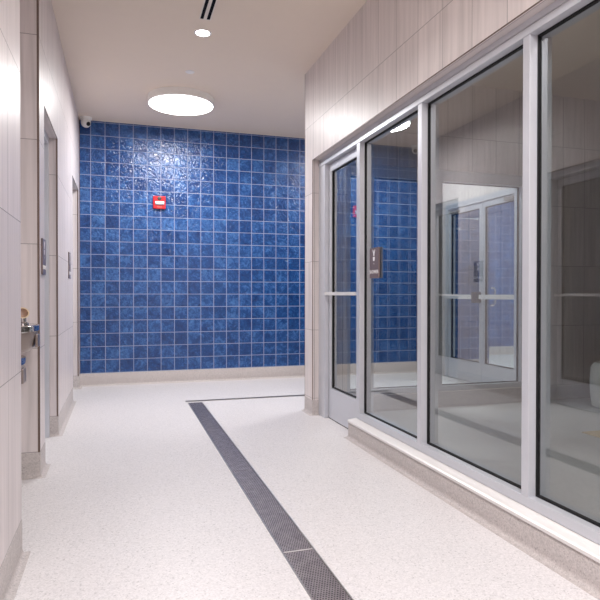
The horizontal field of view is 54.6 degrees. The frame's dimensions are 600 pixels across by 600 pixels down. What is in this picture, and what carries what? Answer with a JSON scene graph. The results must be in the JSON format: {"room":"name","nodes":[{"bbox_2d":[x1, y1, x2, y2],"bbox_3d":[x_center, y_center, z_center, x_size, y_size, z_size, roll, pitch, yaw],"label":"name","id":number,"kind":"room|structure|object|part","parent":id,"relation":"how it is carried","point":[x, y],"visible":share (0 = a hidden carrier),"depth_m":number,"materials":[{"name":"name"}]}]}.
{"room":"indoor pool corridor","nodes":[
{"label":"indoor pool corridor","id":0,"kind":"room"},
{"bbox_2d":[0,0,21,567],"bbox_3d":[-0.636,-0.466,-0.536,0.770,3.040,5.760,0,1,-17],"label":"wall","id":1,"kind":"structure","parent":0,"point":[10,198],"depth_m":2.11,"materials":[{"name":"stone"}]},
{"bbox_2d":[20,0,79,452],"bbox_3d":[-2.845,-0.515,4.721,1.759,3.040,3.450,0,1,-17],"label":"wall","id":2,"kind":"structure","parent":0,"point":[55,89],"depth_m":3.73,"materials":[{"name":"stone"}]},
{"bbox_2d":[36,0,39,451],"bbox_3d":[-1.499,-0.573,3.330,0.012,2.897,0.002,0,1,-17],"label":"trim","id":3,"kind":"structure","parent":2,"relation":"attached to","point":[37,1],"depth_m":3.33,"materials":[{"name":"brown metal"}]},
{"bbox_2d":[41,238,45,274],"bbox_3d":[-1.531,-0.257,3.473,0.011,0.212,0.145,0,1,-17],"label":"room sign","id":4,"kind":"object","parent":2,"relation":"attached to","point":[43,241],"visible":1,"depth_m":3.43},
{"bbox_2d":[44,129,49,437],"bbox_3d":[-1.809,-0.089,3.900,0.151,2.204,0.796,0,1,-17],"label":"door","id":5,"kind":"structure","parent":2,"relation":"in","point":[46,138],"depth_m":4.26,"materials":[{"name":"metal"}]},
{"bbox_2d":[44,106,57,138],"bbox_3d":[-1.681,-1.190,3.929,0.004,0.004,0.797,0,1,-17],"label":"trim","id":6,"kind":"structure","parent":2,"relation":"attached to","point":[44,106],"depth_m":3.89,"materials":[{"name":"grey metal"}]},
{"bbox_2d":[56,139,57,415],"bbox_3d":[-1.804,-0.165,4.318,0.012,2.062,0.002,0,1,-17],"label":"trim","id":7,"kind":"structure","parent":2,"relation":"attached to","point":[56,139],"depth_m":4.32,"materials":[{"name":"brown metal"}]},
{"bbox_2d":[68,252,70,278],"bbox_3d":[-2.089,-0.312,5.271,0.009,0.235,0.170,0,1,-17],"label":"room sign","id":8,"kind":"object","parent":2,"relation":"attached to","point":[69,253],"visible":1,"depth_m":5.23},
{"bbox_2d":[72,190,72,245],"bbox_3d":[-2.466,-0.112,6.024,0.151,2.210,0.829,0,1,-17],"label":"door","id":9,"kind":"structure","parent":2,"relation":"in","point":[72,190],"depth_m":6.42,"materials":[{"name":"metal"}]},
{"bbox_2d":[77,190,78,375],"bbox_3d":[-2.466,-0.188,6.458,0.012,2.067,0.002,0,1,-17],"label":"trim","id":10,"kind":"structure","parent":2,"relation":"attached to","point":[77,190],"depth_m":6.46,"materials":[{"name":"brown metal"}]},
{"bbox_2d":[0,361,599,599],"bbox_3d":[1.646,0.957,2.551,6.558,0.143,10.284,0,1,-17],"label":"baseboard","id":11,"kind":"structure","parent":2,"relation":"attached to","point":[572,565],"depth_m":3.43,"materials":[{"name":"plastic"}]},
{"bbox_2d":[80,120,489,373],"bbox_3d":[-0.788,-0.537,7.278,7.200,3.040,0.220,0,1,-17],"label":"wall","id":12,"kind":"structure","parent":0,"point":[214,278],"depth_m":7.08,"materials":[{"name":"blue tile"}]},
{"bbox_2d":[79,119,79,296],"bbox_3d":[-2.511,-0.604,6.627,0.006,2.897,0.004,0,1,-17],"label":"trim","id":13,"kind":"structure","parent":12,"relation":"attached to","point":[79,119],"depth_m":6.62,"materials":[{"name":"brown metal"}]},
{"bbox_2d":[153,196,165,208],"bbox_3d":[-1.657,-1.151,6.855,0.144,0.150,0.066,0,1,-17],"label":"fire alarm","id":14,"kind":"object","parent":12,"relation":"attached to","point":[159,202],"visible":1,"depth_m":6.84,"materials":[{"name":"red plastic"}]},
{"bbox_2d":[469,266,477,285],"bbox_3d":[2.428,-0.342,8.150,0.140,0.280,0.018,0,1,-17],"label":"wall plaque","id":15,"kind":"object","parent":12,"relation":"attached to","point":[473,270],"visible":1,"depth_m":8.14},
{"bbox_2d":[14,354,599,599],"bbox_3d":[2.235,1.079,3.607,11.200,0.120,12.350,0,1,-17],"label":"floor","id":16,"kind":"structure","parent":0,"point":[135,500],"depth_m":2.91,"materials":[{"name":"plastic"}]},
{"bbox_2d":[185,395,304,401],"bbox_3d":[0.447,0.992,6.188,3.290,0.004,0.060,0,1,-17],"label":"drain","id":17,"kind":"object","parent":16,"relation":"on","point":[285,395],"visible":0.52,"depth_m":5.87,"materials":[{"name":"silver metal"}]},
{"bbox_2d":[188,402,353,599],"bbox_3d":[-0.088,1.024,2.642,0.138,0.004,6.280,0,1,-17],"label":"floor drain","id":18,"kind":"object","parent":16,"relation":"on","point":[315,576],"visible":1,"depth_m":2.67,"materials":[{"name":"silver metal"}]},
{"bbox_2d":[582,430,599,437],"bbox_3d":[2.728,1.011,4.146,0.940,0.008,0.890,0,1,-17],"label":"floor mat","id":19,"kind":"object","parent":16,"relation":"on","point":[596,433],"visible":1,"depth_m":4.38,"materials":[{"name":"beige"}]},
{"bbox_2d":[589,361,599,408],"bbox_3d":[2.863,0.793,5.416,0.300,0.420,0.300,0,1,-17],"label":"waste container","id":20,"kind":"object","parent":16,"relation":"on","point":[594,379],"visible":1,"depth_m":5.37,"materials":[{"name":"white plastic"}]},
{"bbox_2d":[51,0,599,138],"bbox_3d":[2.238,-2.081,3.578,11.200,0.120,12.350,0,1,-17],"label":"ceiling","id":21,"kind":"structure","parent":0,"point":[256,58],"depth_m":4.88,"materials":[{"name":"white paint"}]},
{"bbox_2d":[80,116,91,127],"bbox_3d":[-2.405,-1.995,6.533,0.132,0.114,0.132,0,1,-17],"label":"security camera","id":22,"kind":"object","parent":21,"relation":"attached to","point":[85,120],"visible":1,"depth_m":6.49,"materials":[{"name":"white plastic"}]},
{"bbox_2d":[147,86,213,114],"bbox_3d":[-1.204,-2.005,5.890,0.660,0.079,0.660,0,1,-17],"label":"light","id":23,"kind":"object","parent":21,"relation":"attached to","point":[174,100],"visible":1,"depth_m":5.75,"materials":[{"name":"white plastic"}]},
{"bbox_2d":[149,95,212,114],"bbox_3d":[-1.204,-1.968,5.890,0.636,0.005,0.636,0,1,-17],"label":"diffuser","id":24,"kind":"object","parent":23,"relation":"attached to","point":[170,104],"depth_m":5.84,"materials":[{"name":"white plastic"}]},
{"bbox_2d":[194,29,211,36],"bbox_3d":[-0.739,-2.029,4.421,0.134,0.004,0.134,0,1,-17],"label":"recessed light","id":25,"kind":"object","parent":21,"relation":"in","point":[199,32],"visible":1,"depth_m":4.42,"materials":[{"name":"white plastic"}]},
{"bbox_2d":[199,0,217,20],"bbox_3d":[-0.489,-2.021,3.562,0.089,0.004,1.346,0,1,-17],"label":"ceiling vent","id":26,"kind":"object","parent":21,"relation":"in","point":[208,7],"visible":1,"depth_m":4.05,"materials":[{"name":"white metal"}]},
{"bbox_2d":[313,0,555,159],"bbox_3d":[1.402,-0.480,1.272,0.228,3.040,8.010,0,1,-17],"label":"wall","id":27,"kind":"structure","parent":0,"point":[389,48],"depth_m":3.59,"materials":[{"name":"tile"}]},
{"bbox_2d":[313,0,541,159],"bbox_3d":[0.923,-1.193,2.431,0.004,0.005,5.500,0,1,-17],"label":"trim","id":28,"kind":"structure","parent":27,"relation":"attached to","point":[540,0],"depth_m":2.98,"materials":[{"name":"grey metal"}]},
{"bbox_2d":[318,0,599,544],"bbox_3d":[1.029,-0.083,2.474,0.118,2.224,5.500,0,1,-17],"label":"window","id":29,"kind":"structure","parent":27,"relation":"in","point":[532,39],"depth_m":2.83,"materials":[{"name":"metal"}]},
{"bbox_2d":[325,148,356,428],"bbox_3d":[0.372,-0.066,4.623,0.135,2.149,0.687,0,1,-17],"label":"door","id":30,"kind":"structure","parent":29,"relation":"attached to","point":[342,404],"depth_m":4.88,"materials":[{"name":"metal"}]},
{"bbox_2d":[370,247,382,277],"bbox_3d":[0.531,-0.258,4.052,0.035,0.212,0.152,0,1,-17],"label":"room sign","id":31,"kind":"object","parent":29,"relation":"attached to","point":[376,254],"visible":1,"depth_m":4.01,"materials":[{"name":"plastic"}]},
{"bbox_3d":[1.030,-1.161,2.465,0.118,0.068,5.500,0,1,-17],"label":"head rail","id":32,"kind":"part","parent":29,"relation":"part of","materials":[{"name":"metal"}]},
{"bbox_3d":[1.158,0.867,2.072,0.114,0.044,4.550,0,1,-17],"label":"sill rail","id":33,"kind":"part","parent":29,"relation":"part of","materials":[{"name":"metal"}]},
{"bbox_2d":[348,418,599,562],"bbox_3d":[1.076,0.904,2.059,0.079,0.029,4.662,0,1,-17],"label":"sill","id":34,"kind":"structure","parent":27,"relation":"attached to","point":[574,540],"depth_m":2.62,"materials":[{"name":"white stone"}]},
{"bbox_2d":[305,66,599,399],"bbox_3d":[3.419,-0.523,6.201,6.998,3.040,0.214,0,1,-17],"label":"wall","id":35,"kind":"structure","parent":0,"point":[481,128],"depth_m":5.67,"materials":[{"name":"stone"}]},
{"bbox_2d":[302,396,318,415],"bbox_3d":[1.206,0.936,5.530,2.428,0.130,0.274,0,1,-17],"label":"baseboard","id":36,"kind":"structure","parent":35,"relation":"attached to","point":[311,408],"depth_m":5.09,"materials":[{"name":"stone"}]},
{"bbox_2d":[312,160,312,399],"bbox_3d":[0.110,-0.171,5.067,0.006,2.090,0.002,0,1,-17],"label":"trim","id":37,"kind":"structure","parent":35,"relation":"attached to","point":[312,160],"depth_m":5.07,"materials":[{"name":"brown metal"}]},
{"bbox_2d":[347,164,522,395],"bbox_3d":[1.305,-0.181,5.539,1.909,2.083,0.114,0,1,-17],"label":"window","id":38,"kind":"structure","parent":35,"relation":"in","point":[380,172],"depth_m":5.54,"materials":[{"name":"metal"}]},
{"bbox_2d":[442,184,506,364],"bbox_3d":[2.099,-0.532,6.980,0.140,3.040,2.056,0,1,-17],"label":"wall","id":39,"kind":"structure","parent":0,"point":[452,193],"depth_m":7.36,"materials":[{"name":"stone"}]},
{"bbox_2d":[445,202,481,382],"bbox_3d":[2.027,-0.080,7.112,0.190,2.119,0.714,0,1,-17],"label":"door","id":40,"kind":"structure","parent":39,"relation":"in","point":[464,369],"depth_m":7.15,"materials":[{"name":"metal"}]},
{"bbox_2d":[445,188,513,376],"bbox_3d":[2.153,-0.110,6.774,0.120,2.200,1.529,0,1,-17],"label":"door frame","id":41,"kind":"structure","parent":39,"relation":"attached to","point":[509,191],"depth_m":7.45,"materials":[{"name":"metal"}]},
{"bbox_2d":[479,194,513,381],"bbox_3d":[2.244,-0.074,6.426,0.182,2.119,0.714,0,1,-17],"label":"door","id":42,"kind":"structure","parent":39,"relation":"in","point":[490,372],"depth_m":6.71,"materials":[{"name":"metal"}]},
{"bbox_3d":[2.221,-0.039,6.688,0.070,0.220,0.020,0,1,-17],"label":"pull handle","id":43,"kind":"part","parent":42,"relation":"part of","materials":[{"name":"metal"}]},
{"bbox_2d":[489,201,513,346],"bbox_3d":[4.006,-0.555,9.714,3.800,3.040,1.600,0,1,-17],"label":"wall","id":44,"kind":"structure","parent":0,"point":[501,243],"depth_m":10.20,"materials":[{"name":"blue tile"}]},
{"bbox_2d":[470,346,513,361],"bbox_3d":[3.755,0.896,9.417,4.460,0.143,1.654,0,1,-17],"label":"baseboard","id":45,"kind":"structure","parent":44,"relation":"attached to","point":[505,350],"depth_m":10.20,"materials":[{"name":"plastic"}]},
{"bbox_3d":[-1.918,-0.496,2.642,0.200,3.040,1.070,0,1,-17],"label":"wall","id":46,"kind":"structure","parent":0,"visible":0},
{"bbox_2d":[21,307,39,383],"bbox_3d":[-1.558,0.302,2.742,0.546,0.523,0.849,0,1,-17],"label":"fountain","id":47,"kind":"object","parent":46,"relation":"attached to","point":[30,338],"visible":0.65,"depth_m":2.93,"materials":[{"name":"metal"}]}
]}

